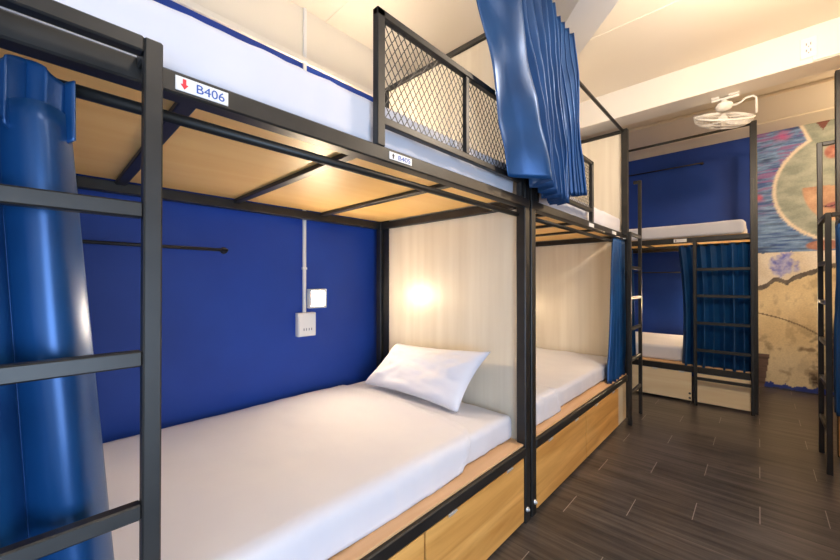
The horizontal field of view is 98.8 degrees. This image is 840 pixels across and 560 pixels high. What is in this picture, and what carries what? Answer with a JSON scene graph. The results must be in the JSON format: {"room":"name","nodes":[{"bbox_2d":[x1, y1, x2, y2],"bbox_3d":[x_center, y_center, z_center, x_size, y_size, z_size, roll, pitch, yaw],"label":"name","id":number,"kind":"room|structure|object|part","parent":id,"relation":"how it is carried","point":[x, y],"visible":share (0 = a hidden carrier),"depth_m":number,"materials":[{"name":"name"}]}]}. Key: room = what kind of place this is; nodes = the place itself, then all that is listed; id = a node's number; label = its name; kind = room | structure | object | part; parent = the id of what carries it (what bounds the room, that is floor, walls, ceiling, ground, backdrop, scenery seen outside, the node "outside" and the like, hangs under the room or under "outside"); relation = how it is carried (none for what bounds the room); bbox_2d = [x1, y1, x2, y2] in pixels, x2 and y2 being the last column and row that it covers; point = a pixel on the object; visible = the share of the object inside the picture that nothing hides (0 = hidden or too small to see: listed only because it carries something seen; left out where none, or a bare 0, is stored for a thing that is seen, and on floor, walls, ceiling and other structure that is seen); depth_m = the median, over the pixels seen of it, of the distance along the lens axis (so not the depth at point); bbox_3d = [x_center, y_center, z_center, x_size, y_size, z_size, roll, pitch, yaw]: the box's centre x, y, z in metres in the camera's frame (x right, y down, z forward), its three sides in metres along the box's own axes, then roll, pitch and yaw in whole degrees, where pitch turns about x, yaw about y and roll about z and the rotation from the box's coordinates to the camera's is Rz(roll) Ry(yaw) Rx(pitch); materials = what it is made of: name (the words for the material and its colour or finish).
{"room":"dormitory","nodes":[
{"label":"dormitory","id":0,"kind":"room"},
{"bbox_2d":[76,0,410,442],"bbox_3d":[-0.317,-0.260,3.048,0.100,3.200,8.800,0,-1,43],"label":"wall","id":1,"kind":"structure","parent":0,"point":[230,343],"depth_m":2.17,"materials":[{"name":"paint"}]},
{"bbox_2d":[82,240,227,253],"bbox_3d":[-1.381,-0.173,1.810,0.049,0.040,0.780,0,-1,43],"label":"hanging rail","id":2,"kind":"object","parent":1,"relation":"attached to","point":[223,250],"visible":0.49,"depth_m":1.85,"materials":[{"name":"black metal"}]},
{"bbox_2d":[172,0,372,96],"bbox_3d":[-1.103,-1.506,2.135,0.020,0.040,6.180,0,-1,43],"label":"trim","id":3,"kind":"structure","parent":1,"relation":"attached to","point":[189,4],"depth_m":2.27,"materials":[{"name":"blue paint"}]},
{"bbox_2d":[302,8,307,312],"bbox_3d":[-0.789,-0.821,2.463,0.021,2.085,0.032,0,-1,43],"label":"cable conduit","id":4,"kind":"object","parent":1,"relation":"attached to","point":[304,268],"visible":0.65,"depth_m":2.46,"materials":[{"name":"white plastic"}]},
{"bbox_2d":[295,312,315,336],"bbox_3d":[-0.776,0.301,2.450,0.048,0.160,0.132,0,-1,43],"label":"box","id":5,"kind":"object","parent":1,"relation":"attached to","point":[305,323],"visible":1,"depth_m":2.42,"materials":[{"name":"white plastic"}]},
{"bbox_2d":[307,289,326,307],"bbox_3d":[-0.720,0.129,2.515,0.042,0.132,0.132,0,-1,43],"label":"reading lamp","id":6,"kind":"object","parent":1,"relation":"attached to","point":[316,298],"visible":1,"depth_m":2.50,"materials":[{"name":"white plastic"}]},
{"bbox_2d":[312,292,323,305],"bbox_3d":[-0.720,0.129,2.515,0.030,0.096,0.096,0,-1,43],"label":"diffuser","id":7,"kind":"object","parent":6,"relation":"attached to","point":[317,297],"depth_m":2.50,"materials":[{"name":"beige plastic"}]},
{"bbox_2d":[290,0,839,160],"bbox_3d":[1.201,-1.919,1.629,4.270,0.100,8.800,0,-1,43],"label":"ceiling","id":8,"kind":"structure","parent":0,"point":[683,34],"depth_m":2.79,"materials":[{"name":"beige paint"}]},
{"bbox_2d":[325,0,351,22],"bbox_3d":[0.801,-1.869,1.205,4.070,0.006,0.015,0,-1,43],"label":"trim","id":9,"kind":"structure","parent":8,"relation":"attached to","point":[349,1],"depth_m":2.49,"materials":[{"name":"beige paint"}]},
{"bbox_2d":[554,0,618,55],"bbox_3d":[1.026,-1.732,1.924,0.230,0.270,4.992,0,0,-2],"label":"beam","id":10,"kind":"structure","parent":8,"relation":"attached to","point":[583,18],"depth_m":2.21,"materials":[{"name":"white paint"}]},
{"bbox_2d":[589,0,681,40],"bbox_3d":[1.833,-1.862,2.300,4.070,0.006,0.015,0,-1,43],"label":"trim","id":11,"kind":"structure","parent":8,"relation":"attached to","point":[678,0],"depth_m":2.57,"materials":[{"name":"beige paint"}]},
{"bbox_2d":[580,17,839,136],"bbox_3d":[2.576,-1.725,3.087,4.070,0.270,0.250,0,-1,43],"label":"beam","id":12,"kind":"structure","parent":8,"relation":"attached to","point":[776,61],"depth_m":3.02,"materials":[{"name":"white paint"}]},
{"bbox_2d":[800,35,816,59],"bbox_3d":[2.854,-1.708,2.644,0.086,0.150,0.014,0,-1,43],"label":"wall socket","id":13,"kind":"object","parent":12,"relation":"attached to","point":[808,46],"visible":1,"depth_m":2.64,"materials":[{"name":"white plastic"}]},
{"bbox_2d":[813,51,839,60],"bbox_3d":[3.382,-1.619,2.147,1.408,0.033,0.012,0,-1,43],"label":"cable trunking","id":14,"kind":"object","parent":12,"relation":"attached to","point":[838,52],"visible":1,"depth_m":2.58,"materials":[{"name":"white plastic"}]},
{"bbox_2d":[693,91,757,128],"bbox_3d":[2.636,-1.433,3.119,0.424,0.313,0.388,0,-1,43],"label":"ceiling fan","id":15,"kind":"object","parent":8,"relation":"hanging from","point":[724,105],"visible":1,"depth_m":3.08,"materials":[{"name":"white plastic"}]},
{"bbox_3d":[2.635,-1.503,3.119,0.124,0.078,0.124,0,-1,43],"label":"motor","id":16,"kind":"part","parent":15,"relation":"part of","materials":[{"name":"white plastic"}]},
{"bbox_3d":[2.738,-1.362,3.070,0.168,0.113,0.121,0,0,-8],"label":"blade","id":17,"kind":"part","parent":15,"relation":"part of","materials":[{"name":"white plastic"}]},
{"bbox_3d":[2.720,-1.458,3.028,0.023,0.156,0.176,0,-1,-44],"label":"arm","id":18,"kind":"part","parent":15,"relation":"part of","materials":[{"name":"white plastic"}]},
{"bbox_2d":[629,77,833,133],"bbox_3d":[3.272,-1.840,3.827,4.070,0.030,0.080,0,-1,43],"label":"trim","id":19,"kind":"structure","parent":8,"relation":"attached to","point":[829,80],"depth_m":3.69,"materials":[{"name":"beige paint"}]},
{"bbox_2d":[629,107,833,152],"bbox_3d":[3.838,-1.845,4.427,4.070,0.012,0.030,0,-1,43],"label":"trim","id":20,"kind":"structure","parent":8,"relation":"attached to","point":[830,107],"depth_m":4.32,"materials":[{"name":"beige paint"}]},
{"bbox_2d":[487,377,839,559],"bbox_3d":[1.201,1.381,1.608,4.270,0.100,8.800,0,-1,43],"label":"floor","id":21,"kind":"structure","parent":0,"point":[686,480],"depth_m":2.25,"materials":[{"name":"brown wood"}]},
{"bbox_2d":[0,6,529,559],"bbox_3d":[-0.546,-0.084,1.694,1.282,2.830,2.055,0,-1,43],"label":"bunk bed","id":22,"kind":"object","parent":21,"relation":"on","point":[453,249],"visible":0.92,"depth_m":1.67,"materials":[{"name":"black metal"}]},
{"bbox_2d":[0,54,113,559],"bbox_3d":[-0.789,0.339,0.544,0.098,1.470,0.591,0,-1,43],"label":"curtain","id":23,"kind":"object","parent":22,"relation":"hanging from","point":[53,474],"visible":0.91,"depth_m":0.64,"materials":[{"name":"blue fabric"}]},
{"bbox_2d":[0,0,162,559],"bbox_3d":[-0.682,0.149,0.574,0.081,2.350,0.432,0,-1,43],"label":"ladder","id":24,"kind":"object","parent":22,"relation":"attached to","point":[146,510],"visible":1,"depth_m":0.68,"materials":[{"name":"black metal"}]},
{"bbox_3d":[-0.499,-0.434,0.828,0.003,0.032,0.108,0,-1,43],"label":"number plate","id":25,"kind":"part","parent":22,"relation":"part of","materials":[{"name":"white plastic"}]},
{"bbox_3d":[-0.993,-0.426,2.117,0.050,0.050,1.945,0,-1,43],"label":"rail","id":26,"kind":"part","parent":22,"relation":"part of","materials":[{"name":"black metal"}]},
{"bbox_3d":[-0.564,-0.461,1.712,1.115,0.007,1.931,0,-1,43],"label":"board","id":27,"kind":"part","parent":22,"relation":"part of","materials":[{"name":"brown wood"}]},
{"bbox_2d":[0,0,512,192],"bbox_3d":[-0.563,-0.555,1.720,1.220,0.178,1.941,0,-1,43],"label":"mattress","id":28,"kind":"object","parent":22,"relation":"on","point":[196,49],"visible":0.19,"depth_m":0.97,"materials":[{"name":"white fabric"}]},
{"bbox_3d":[-0.107,-0.431,1.282,0.050,0.050,2.055,0,-1,43],"label":"rail","id":29,"kind":"part","parent":22,"relation":"part of","materials":[{"name":"black metal"}]},
{"bbox_3d":[-0.127,-0.370,1.300,0.026,0.026,1.945,0,-1,43],"label":"curtain rod","id":30,"kind":"part","parent":22,"relation":"part of","materials":[{"name":"black metal"}]},
{"bbox_3d":[-0.307,-0.076,2.842,0.055,2.830,0.055,0,-1,43],"label":"post","id":31,"kind":"part","parent":22,"relation":"part of","materials":[{"name":"black metal"}]},
{"bbox_3d":[-0.069,-0.432,1.285,0.003,0.026,0.110,0,-1,43],"label":"number plate","id":32,"kind":"part","parent":22,"relation":"part of","materials":[{"name":"white plastic"}]},
{"bbox_2d":[348,381,511,465],"bbox_3d":[-0.571,0.826,1.733,1.198,0.148,1.959,0,-1,43],"label":"mattress","id":33,"kind":"object","parent":22,"relation":"on","point":[487,429],"visible":0.19,"depth_m":1.98,"materials":[{"name":"white fabric"}]},
{"bbox_2d":[103,385,470,559],"bbox_3d":[-0.648,0.816,1.617,1.172,0.162,1.652,0,-1,43],"label":"sheet","id":34,"kind":"object","parent":33,"relation":"on","point":[310,475],"visible":0.87,"depth_m":1.41,"materials":[{"name":"white fabric"}]},
{"bbox_2d":[364,343,489,412],"bbox_3d":[-0.004,0.577,2.307,0.945,0.333,0.228,0,-1,43],"label":"pillow","id":35,"kind":"object","parent":33,"relation":"on","point":[441,377],"visible":1,"depth_m":2.16,"materials":[{"name":"white fabric"}]},
{"bbox_3d":[-0.107,0.934,1.273,0.050,0.052,1.945,0,-1,43],"label":"rail","id":36,"kind":"part","parent":22,"relation":"part of","materials":[{"name":"black metal"}]},
{"bbox_3d":[0.203,-0.689,1.596,0.028,0.470,1.035,0,-1,43],"label":"guard rail","id":37,"kind":"part","parent":22,"relation":"part of","materials":[{"name":"black metal"}]},
{"bbox_3d":[0.129,-0.424,2.434,1.142,0.050,0.050,0,-1,43],"label":"rail","id":38,"kind":"part","parent":22,"relation":"part of","materials":[{"name":"black metal"}]},
{"bbox_3d":[0.165,-0.956,2.420,1.094,1.013,0.020,0,-1,43],"label":"panel","id":39,"kind":"part","parent":22,"relation":"part of","materials":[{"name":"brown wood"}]},
{"bbox_3d":[0.165,0.259,2.412,1.094,1.315,0.020,0,-1,43],"label":"panel","id":40,"kind":"part","parent":22,"relation":"part of","materials":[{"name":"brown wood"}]},
{"bbox_2d":[476,0,569,205],"bbox_3d":[0.527,-0.973,1.772,0.156,1.051,0.972,0,-1,43],"label":"curtain","id":41,"kind":"object","parent":22,"relation":"hanging from","point":[522,36],"visible":1,"depth_m":1.75,"materials":[{"name":"blue fabric"}]},
{"bbox_3d":[0.576,-0.082,2.010,0.055,2.830,0.055,0,-1,43],"label":"post","id":42,"kind":"part","parent":22,"relation":"part of","materials":[{"name":"black metal"}]},
{"bbox_2d":[529,80,628,516],"bbox_3d":[0.889,-0.074,3.217,1.282,2.830,2.090,0,-1,43],"label":"bunk bed","id":43,"kind":"object","parent":21,"relation":"on","point":[570,255],"visible":0.44,"depth_m":3.54,"materials":[{"name":"black metal"}]},
{"bbox_3d":[0.627,-0.081,2.065,0.055,2.830,0.055,0,-1,43],"label":"post","id":44,"kind":"part","parent":43,"relation":"part of","materials":[{"name":"black metal"}]},
{"bbox_3d":[1.000,-0.684,2.442,0.028,0.470,0.990,0,-1,43],"label":"guard rail","id":45,"kind":"part","parent":43,"relation":"part of","materials":[{"name":"black metal"}]},
{"bbox_3d":[0.872,-0.451,3.235,1.115,0.007,1.966,0,-1,43],"label":"board","id":46,"kind":"part","parent":43,"relation":"part of","materials":[{"name":"brown wood"}]},
{"bbox_2d":[557,16,586,196],"bbox_3d":[0.889,-1.010,2.202,0.107,1.031,0.602,0,-1,43],"label":"curtain","id":47,"kind":"object","parent":43,"relation":"hanging from","point":[570,87],"visible":0.59,"depth_m":2.20,"materials":[{"name":"blue fabric"}]},
{"bbox_2d":[536,348,607,405],"bbox_3d":[0.864,0.836,3.249,1.185,0.147,1.983,0,-1,43],"label":"mattress","id":48,"kind":"object","parent":43,"relation":"on","point":[571,374],"visible":0.27,"depth_m":3.08,"materials":[{"name":"white fabric"}]},
{"bbox_2d":[536,383,560,425],"bbox_3d":[0.391,0.823,2.718,1.173,0.163,0.520,0,-1,43],"label":"sheet","id":49,"kind":"object","parent":48,"relation":"on","point":[547,397],"visible":0.23,"depth_m":2.37,"materials":[{"name":"white fabric"}]},
{"bbox_3d":[1.612,0.269,3.948,1.094,1.315,0.020,0,-1,43],"label":"panel","id":50,"kind":"part","parent":43,"relation":"part of","materials":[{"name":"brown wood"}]},
{"bbox_3d":[1.308,-0.360,2.823,0.026,0.026,1.980,0,-1,43],"label":"curtain rod","id":51,"kind":"part","parent":43,"relation":"part of","materials":[{"name":"black metal"}]},
{"bbox_3d":[1.576,-0.414,3.970,1.142,0.050,0.050,0,-1,43],"label":"rail","id":52,"kind":"part","parent":43,"relation":"part of","materials":[{"name":"black metal"}]},
{"bbox_3d":[1.328,-0.421,2.805,0.050,0.050,2.090,0,-1,43],"label":"rail","id":53,"kind":"part","parent":43,"relation":"part of","materials":[{"name":"black metal"}]},
{"bbox_2d":[539,193,619,231],"bbox_3d":[0.866,-0.537,3.240,1.214,0.163,1.967,0,-1,43],"label":"mattress","id":54,"kind":"object","parent":43,"relation":"on","point":[602,218],"visible":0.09,"depth_m":2.97,"materials":[{"name":"white fabric"}]},
{"bbox_3d":[1.612,-0.945,3.956,1.094,1.013,0.020,0,-1,43],"label":"panel","id":55,"kind":"part","parent":43,"relation":"part of","materials":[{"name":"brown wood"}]},
{"bbox_3d":[1.328,0.945,2.796,0.050,0.052,1.980,0,-1,43],"label":"rail","id":56,"kind":"part","parent":43,"relation":"part of","materials":[{"name":"black metal"}]},
{"bbox_3d":[1.314,-1.475,2.825,0.028,0.028,1.980,0,-1,43],"label":"curtain rod","id":57,"kind":"part","parent":43,"relation":"part of","materials":[{"name":"black metal"}]},
{"bbox_2d":[607,238,625,383],"bbox_3d":[1.823,0.265,3.344,0.069,1.296,0.536,0,-1,43],"label":"curtain","id":58,"kind":"object","parent":43,"relation":"hanging from","point":[617,318],"visible":0.99,"depth_m":3.30,"materials":[{"name":"blue fabric"}]},
{"bbox_3d":[2.023,-0.071,3.546,0.055,2.830,0.055,0,-1,43],"label":"post","id":59,"kind":"part","parent":43,"relation":"part of","materials":[{"name":"black metal"}]},
{"bbox_2d":[622,180,642,425],"bbox_3d":[2.067,0.168,3.499,0.071,2.350,0.430,0,-1,43],"label":"ladder","id":60,"kind":"object","parent":43,"relation":"attached to","point":[630,235],"visible":1,"depth_m":3.50,"materials":[{"name":"black metal"}]},
{"bbox_2d":[629,120,758,414],"bbox_3d":[3.042,-0.121,4.757,2.075,2.945,1.274,0,-1,43],"label":"bunk bed","id":61,"kind":"object","parent":21,"relation":"on","point":[657,380],"visible":0.45,"depth_m":3.89,"materials":[{"name":"black metal"}]},
{"bbox_2d":[632,248,635,355],"bbox_3d":[2.369,0.273,4.577,0.664,1.315,0.069,0,-1,43],"label":"curtain","id":62,"kind":"object","parent":61,"relation":"hanging from","point":[633,302],"visible":0.03,"depth_m":4.38,"materials":[{"name":"blue fabric"}]},
{"bbox_3d":[3.461,-0.431,5.203,1.965,0.058,0.050,0,-1,43],"label":"rail","id":63,"kind":"part","parent":61,"relation":"part of","materials":[{"name":"black metal"}]},
{"bbox_2d":[635,332,682,361],"bbox_3d":[3.074,0.851,4.792,1.948,0.178,1.158,0,-1,43],"label":"mattress","id":64,"kind":"object","parent":61,"relation":"on","point":[654,345],"visible":0.23,"depth_m":4.33,"materials":[{"name":"white fabric"}]},
{"bbox_3d":[2.904,-0.439,4.019,0.118,0.036,0.003,0,-1,43],"label":"number plate","id":65,"kind":"part","parent":61,"relation":"part of","materials":[{"name":"white plastic"}]},
{"bbox_2d":[629,219,746,240],"bbox_3d":[3.035,-0.552,4.772,1.927,0.154,1.150,0,-1,43],"label":"mattress","id":66,"kind":"object","parent":61,"relation":"on","point":[728,227],"visible":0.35,"depth_m":4.00,"materials":[{"name":"white fabric"}]},
{"bbox_3d":[2.639,-1.580,4.339,1.965,0.028,0.028,0,-1,43],"label":"curtain rod","id":67,"kind":"part","parent":61,"relation":"part of","materials":[{"name":"black metal"}]},
{"bbox_3d":[2.644,-0.372,4.336,1.965,0.026,0.026,0,-1,43],"label":"curtain rod","id":68,"kind":"part","parent":61,"relation":"part of","materials":[{"name":"black metal"}]},
{"bbox_3d":[3.056,-0.471,4.774,1.951,0.007,1.115,0,-1,43],"label":"board","id":69,"kind":"part","parent":61,"relation":"part of","materials":[{"name":"brown wood"}]},
{"bbox_3d":[2.626,0.981,4.307,1.965,0.065,0.050,0,-1,43],"label":"rail","id":70,"kind":"part","parent":61,"relation":"part of","materials":[{"name":"black metal"}]},
{"bbox_3d":[2.626,-0.437,4.317,2.075,0.058,0.050,0,-1,43],"label":"rail","id":71,"kind":"part","parent":61,"relation":"part of","materials":[{"name":"black metal"}]},
{"bbox_2d":[678,242,750,372],"bbox_3d":[3.141,0.278,3.847,0.623,1.335,0.099,0,-1,43],"label":"curtain","id":72,"kind":"object","parent":61,"relation":"hanging from","point":[726,282],"visible":0.85,"depth_m":3.83,"materials":[{"name":"blue fabric"}]},
{"bbox_2d":[693,178,754,415],"bbox_3d":[3.146,0.170,3.741,0.486,2.350,0.071,0,-1,43],"label":"ladder","id":73,"kind":"object","parent":61,"relation":"attached to","point":[751,296],"visible":1,"depth_m":3.66,"materials":[{"name":"black metal"}]},
{"bbox_3d":[3.364,-0.129,3.625,0.055,2.945,0.055,0,-1,43],"label":"post","id":74,"kind":"part","parent":61,"relation":"part of","materials":[{"name":"black metal"}]},
{"bbox_3d":[4.196,-0.123,4.508,0.055,2.945,0.055,0,-1,43],"label":"post","id":75,"kind":"part","parent":61,"relation":"part of","materials":[{"name":"black metal"}]},
{"bbox_2d":[834,69,839,457],"bbox_3d":[2.947,-0.135,1.583,1.270,2.930,2.055,0,-1,43],"label":"bunk bed","id":76,"kind":"object","parent":21,"relation":"on","point":[837,72],"visible":0.62,"depth_m":2.73,"materials":[{"name":"black metal"}]},
{"bbox_2d":[816,140,839,475],"bbox_3d":[2.990,0.132,2.619,0.094,2.410,0.475,0,-1,43],"label":"ladder","id":77,"kind":"object","parent":76,"relation":"attached to","point":[824,423],"visible":1,"depth_m":2.61,"materials":[{"name":"black metal"}]},
{"bbox_2d":[833,223,839,416],"bbox_3d":[2.699,0.265,2.252,0.103,1.300,0.985,0,-1,43],"label":"curtain","id":78,"kind":"object","parent":76,"relation":"hanging from","point":[836,361],"visible":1,"depth_m":2.43,"materials":[{"name":"blue fabric"}]},
{"bbox_2d":[629,137,750,380],"bbox_3d":[4.184,-0.248,4.784,4.070,3.200,0.100,0,-1,43],"label":"wall","id":79,"kind":"structure","parent":0,"point":[718,189],"depth_m":5.18,"materials":[{"name":"blue paint"}]},
{"bbox_2d":[634,272,680,272],"bbox_3d":[3.489,-0.110,5.336,1.020,0.040,0.049,0,-1,43],"label":"hanging rail","id":80,"kind":"object","parent":79,"relation":"attached to","point":[634,272],"visible":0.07,"depth_m":5.28,"materials":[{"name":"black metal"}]},
{"bbox_2d":[629,162,703,176],"bbox_3d":[3.532,-1.610,5.305,1.020,0.040,0.049,0,-1,43],"label":"hanging rail","id":81,"kind":"object","parent":79,"relation":"attached to","point":[700,163],"visible":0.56,"depth_m":5.21,"materials":[{"name":"black metal"}]},
{"bbox_2d":[757,119,835,396],"bbox_3d":[4.961,-0.254,3.962,1.812,3.200,0.030,0,-1,43],"label":"mural","id":82,"kind":"object","parent":79,"relation":"attached to","point":[786,158],"visible":0.8,"depth_m":4.37,"materials":[{"name":"paint"}]}
]}

